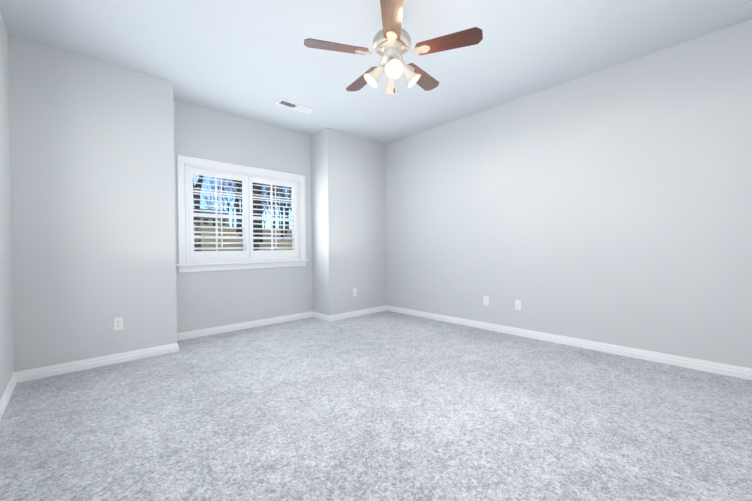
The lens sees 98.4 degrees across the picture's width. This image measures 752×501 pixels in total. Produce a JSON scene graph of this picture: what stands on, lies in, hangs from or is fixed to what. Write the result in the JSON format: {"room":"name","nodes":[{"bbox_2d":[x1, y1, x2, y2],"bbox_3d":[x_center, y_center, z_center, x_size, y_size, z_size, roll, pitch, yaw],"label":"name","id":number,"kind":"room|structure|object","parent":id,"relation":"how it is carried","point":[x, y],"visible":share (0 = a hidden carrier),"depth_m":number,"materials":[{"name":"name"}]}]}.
{"room":"empty bedroom","nodes":[
{"label":"empty bedroom","id":0,"kind":"room"},
{"bbox_2d":[0,11,13,399],"bbox_3d":[-1.482,-0.326,0.945,0.160,2.740,5.440,-1,1,-43],"label":"wall","id":1,"kind":"structure","parent":0,"point":[6,341],"depth_m":2.34,"materials":[{"name":"grey paint"}]},
{"bbox_2d":[0,371,19,420],"bbox_3d":[-1.253,1.000,0.854,0.016,0.085,4.677,-1,1,-43],"label":"baseboard","id":2,"kind":"structure","parent":1,"relation":"attached to","point":[15,378],"depth_m":2.27,"materials":[{"name":"white wood"}]},
{"bbox_2d":[8,34,176,371],"bbox_3d":[-2.663,-0.333,3.150,1.119,2.740,0.603,-1,1,-43],"label":"wall","id":3,"kind":"structure","parent":0,"point":[92,190],"depth_m":2.85,"materials":[{"name":"grey paint"}]},
{"bbox_2d":[20,343,178,381],"bbox_3d":[-2.422,0.994,2.950,1.105,0.085,0.016,-1,1,-43],"label":"baseboard","id":4,"kind":"structure","parent":3,"relation":"attached to","point":[47,371],"depth_m":2.87,"materials":[{"name":"white wood"}]},
{"bbox_2d":[113,317,122,330],"bbox_3d":[-2.378,0.678,2.996,0.070,0.115,0.010,-1,1,-43],"label":"outlet","id":5,"kind":"object","parent":3,"relation":"attached to","point":[118,323],"visible":1,"depth_m":2.99,"materials":[{"name":"white plastic"}]},
{"bbox_2d":[173,100,312,332],"bbox_3d":[-1.718,-0.352,4.334,1.879,2.740,0.160,-1,1,-43],"label":"wall","id":6,"kind":"structure","parent":0,"point":[207,299],"depth_m":4.19,"materials":[{"name":"grey paint"}]},
{"bbox_2d":[176,155,308,272],"bbox_3d":[-1.702,-0.430,4.315,1.710,1.344,0.210,-1,1,-43],"label":"window","id":7,"kind":"structure","parent":6,"relation":"in","point":[188,167],"depth_m":4.20,"materials":[{"name":"white wood"}]},
{"bbox_2d":[177,311,311,339],"bbox_3d":[-1.645,0.976,4.280,1.879,0.085,0.016,-1,1,-43],"label":"baseboard","id":8,"kind":"structure","parent":6,"relation":"attached to","point":[245,325],"depth_m":4.18,"materials":[{"name":"white wood"}]},
{"bbox_2d":[311,128,385,314],"bbox_3d":[-0.464,-0.371,5.200,1.137,2.740,0.603,-1,1,-43],"label":"wall","id":9,"kind":"structure","parent":0,"point":[348,213],"depth_m":4.86,"materials":[{"name":"grey paint"}]},
{"bbox_2d":[312,311,327,320],"bbox_3d":[-0.812,0.963,4.753,0.016,0.085,0.420,-1,1,-43],"label":"baseboard","id":10,"kind":"structure","parent":9,"relation":"attached to","point":[317,315],"depth_m":4.76,"materials":[{"name":"white wood"}]},
{"bbox_2d":[328,305,387,321],"bbox_3d":[-0.255,0.956,4.970,1.128,0.085,0.016,-1,1,-43],"label":"baseboard","id":11,"kind":"structure","parent":9,"relation":"attached to","point":[340,316],"depth_m":4.93,"materials":[{"name":"white wood"}]},
{"bbox_2d":[0,311,751,500],"bbox_3d":[0.103,1.076,2.421,4.455,0.120,5.440,-1,1,-43],"label":"floor","id":12,"kind":"structure","parent":0,"point":[386,406],"depth_m":1.92,"materials":[{"name":"carpet"}]},
{"bbox_2d":[0,0,751,143],"bbox_3d":[0.074,-1.784,2.397,4.455,0.120,5.440,-1,1,-43],"label":"ceiling","id":13,"kind":"structure","parent":0,"point":[255,60],"depth_m":2.72,"materials":[{"name":"paint"}]},
{"bbox_2d":[275,98,314,113],"bbox_3d":[-0.962,-1.720,3.878,0.440,0.012,0.150,-1,1,-43],"label":"ceiling vent","id":14,"kind":"object","parent":13,"relation":"in","point":[293,105],"visible":1,"depth_m":3.87,"materials":[{"name":"white metal"}]},
{"bbox_2d":[304,0,482,93],"bbox_3d":[0.121,-1.439,2.389,1.192,0.570,1.199,-1,1,-43],"label":"ceiling fan","id":15,"kind":"object","parent":13,"relation":"hanging from","point":[392,42],"visible":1,"depth_m":2.26,"materials":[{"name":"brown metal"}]},
{"bbox_2d":[385,19,751,368],"bbox_3d":[1.659,-0.382,3.873,0.160,2.740,5.440,-1,1,-43],"label":"wall","id":16,"kind":"structure","parent":0,"point":[612,205],"depth_m":3.17,"materials":[{"name":"grey paint"}]},
{"bbox_2d":[483,296,488,305],"bbox_3d":[1.380,0.632,4.068,0.010,0.115,0.070,-1,1,-43],"label":"electrical outlet","id":17,"kind":"object","parent":16,"relation":"attached to","point":[486,300],"visible":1,"depth_m":4.06,"materials":[{"name":"white plastic"}]},
{"bbox_2d":[515,300,520,309],"bbox_3d":[1.650,0.633,3.773,0.016,0.115,0.070,-1,1,-43],"label":"outlet","id":18,"kind":"object","parent":16,"relation":"attached to","point":[517,304],"visible":1,"depth_m":3.77,"materials":[{"name":"white plastic"}]},
{"bbox_2d":[388,306,751,379],"bbox_3d":[1.759,0.947,3.662,0.016,0.085,4.677,-1,1,-43],"label":"baseboard","id":19,"kind":"structure","parent":16,"relation":"attached to","point":[658,357],"depth_m":3.17,"materials":[{"name":"white wood"}]},
{"label":"outside","id":20,"kind":"structure","parent":0,"visible":0},
{"bbox_2d":[194,225,291,250],"bbox_3d":[-34.535,-1.961,66.332,180.000,6.500,135.250,-1,1,-43],"label":"ground","id":21,"kind":"structure","parent":20,"point":[238,240],"depth_m":38.66,"materials":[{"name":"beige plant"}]},
{"bbox_2d":[193,176,202,194],"bbox_3d":[-8.379,-4.072,12.903,6.552,11.584,7.591,-1,1,-43],"label":"tree","id":22,"kind":"object","parent":21,"relation":"on","point":[197,185],"depth_m":13.21,"materials":[{"name":"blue plant"}]},
{"bbox_2d":[193,175,202,250],"bbox_3d":[-12.287,-5.819,23.724,9.893,13.752,10.317,-1,1,-43],"label":"tree","id":23,"kind":"object","parent":21,"relation":"on","point":[195,196],"depth_m":21.29,"materials":[{"name":"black plant"}]},
{"bbox_2d":[194,178,220,208],"bbox_3d":[-50.081,-13.631,95.955,12.320,17.719,11.813,-1,0,-10],"label":"tree","id":24,"kind":"object","parent":21,"relation":"on","point":[209,190],"depth_m":94.55,"materials":[{"name":"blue plant"}]},
{"bbox_2d":[193,209,228,225],"bbox_3d":[-38.529,-6.971,72.355,9.500,4.700,8.000,-1,1,-43],"label":"house","id":25,"kind":"structure","parent":21,"relation":"on","point":[213,219],"depth_m":70.95,"materials":[{"name":"grey"}]},
{"bbox_2d":[200,188,225,209],"bbox_3d":[-51.034,-12.252,100.529,9.847,14.914,8.499,-1,0,-2],"label":"tree","id":26,"kind":"object","parent":21,"relation":"on","point":[209,199],"depth_m":100.29,"materials":[{"name":"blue plant"}]},
{"bbox_2d":[206,197,224,208],"bbox_3d":[-47.125,-11.146,95.021,7.864,12.545,6.788,-1,1,-21],"label":"tree","id":27,"kind":"object","parent":21,"relation":"on","point":[211,203],"depth_m":95.30,"materials":[{"name":"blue plant"}]},
{"bbox_2d":[211,177,232,209],"bbox_3d":[-46.953,-14.386,104.311,12.378,19.114,12.909,-1,0,-16],"label":"tree","id":28,"kind":"object","parent":21,"relation":"on","point":[222,195],"depth_m":102.13,"materials":[{"name":"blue plant"}]},
{"bbox_2d":[211,178,234,225],"bbox_3d":[-39.719,-12.429,87.241,10.211,15.227,14.399,0,0,11],"label":"tree","id":29,"kind":"object","parent":21,"relation":"on","point":[226,195],"depth_m":88.60,"materials":[{"name":"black plant"}]},
{"bbox_2d":[213,177,236,226],"bbox_3d":[-28.583,-11.083,65.295,7.956,13.622,6.867,-1,0,3],"label":"tree","id":30,"kind":"object","parent":21,"relation":"on","point":[227,199],"depth_m":64.67,"materials":[{"name":"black plant"}]},
{"bbox_2d":[227,179,242,235],"bbox_3d":[-17.148,-7.629,42.077,6.704,12.438,7.768,0,1,27],"label":"tree","id":31,"kind":"object","parent":21,"relation":"on","point":[241,211],"depth_m":42.20,"materials":[{"name":"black plant"}]},
{"bbox_2d":[235,180,241,231],"bbox_3d":[-17.939,-9.679,43.525,9.876,15.478,13.927,-1,0,6],"label":"tree","id":32,"kind":"object","parent":21,"relation":"on","point":[237,210],"depth_m":46.28,"materials":[{"name":"green plant"}]},
{"bbox_2d":[233,180,260,250],"bbox_3d":[-9.017,-4.365,17.378,7.634,11.935,10.765,-1,1,-43],"label":"tree","id":33,"kind":"object","parent":21,"relation":"on","point":[256,212],"depth_m":16.82,"materials":[{"name":"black plant"}]},
{"bbox_2d":[217,181,283,239],"bbox_3d":[-13.528,-8.014,40.400,8.982,14.208,9.367,-1,0,4],"label":"tree","id":34,"kind":"object","parent":21,"relation":"on","point":[280,204],"depth_m":41.99,"materials":[{"name":"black plant"}]},
{"bbox_2d":[255,183,262,241],"bbox_3d":[-13.733,-8.855,34.006,12.222,17.017,12.745,-1,1,-22],"label":"tree","id":35,"kind":"object","parent":21,"relation":"on","point":[259,193],"depth_m":36.72,"materials":[{"name":"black plant"}]},
{"bbox_2d":[268,185,278,209],"bbox_3d":[-21.547,-12.265,68.156,11.298,15.710,10.833,0,1,31],"label":"tree","id":36,"kind":"object","parent":21,"relation":"on","point":[273,197],"depth_m":70.46,"materials":[{"name":"green plant"}]},
{"bbox_2d":[266,188,281,227],"bbox_3d":[-26.628,-13.510,90.897,10.779,17.054,11.241,-1,0,-7],"label":"tree","id":37,"kind":"object","parent":21,"relation":"on","point":[274,204],"depth_m":88.45,"materials":[{"name":"green plant"}]},
{"bbox_2d":[263,184,291,210],"bbox_3d":[-10.945,-5.991,37.099,7.042,11.977,9.930,-1,0,-15],"label":"tree","id":38,"kind":"object","parent":21,"relation":"on","point":[283,194],"depth_m":36.33,"materials":[{"name":"green plant"}]},
{"bbox_2d":[274,185,290,235],"bbox_3d":[-12.948,-9.530,48.877,8.207,15.866,9.508,-1,1,-37],"label":"tree","id":39,"kind":"object","parent":21,"relation":"on","point":[286,223],"depth_m":48.43,"materials":[{"name":"green plant"}]},
{"bbox_2d":[280,187,289,228],"bbox_3d":[-18.555,-11.377,67.559,10.122,15.100,8.737,-1,1,-25],"label":"tree","id":40,"kind":"object","parent":21,"relation":"on","point":[287,205],"depth_m":67.02,"materials":[{"name":"green plant"}]}
]}

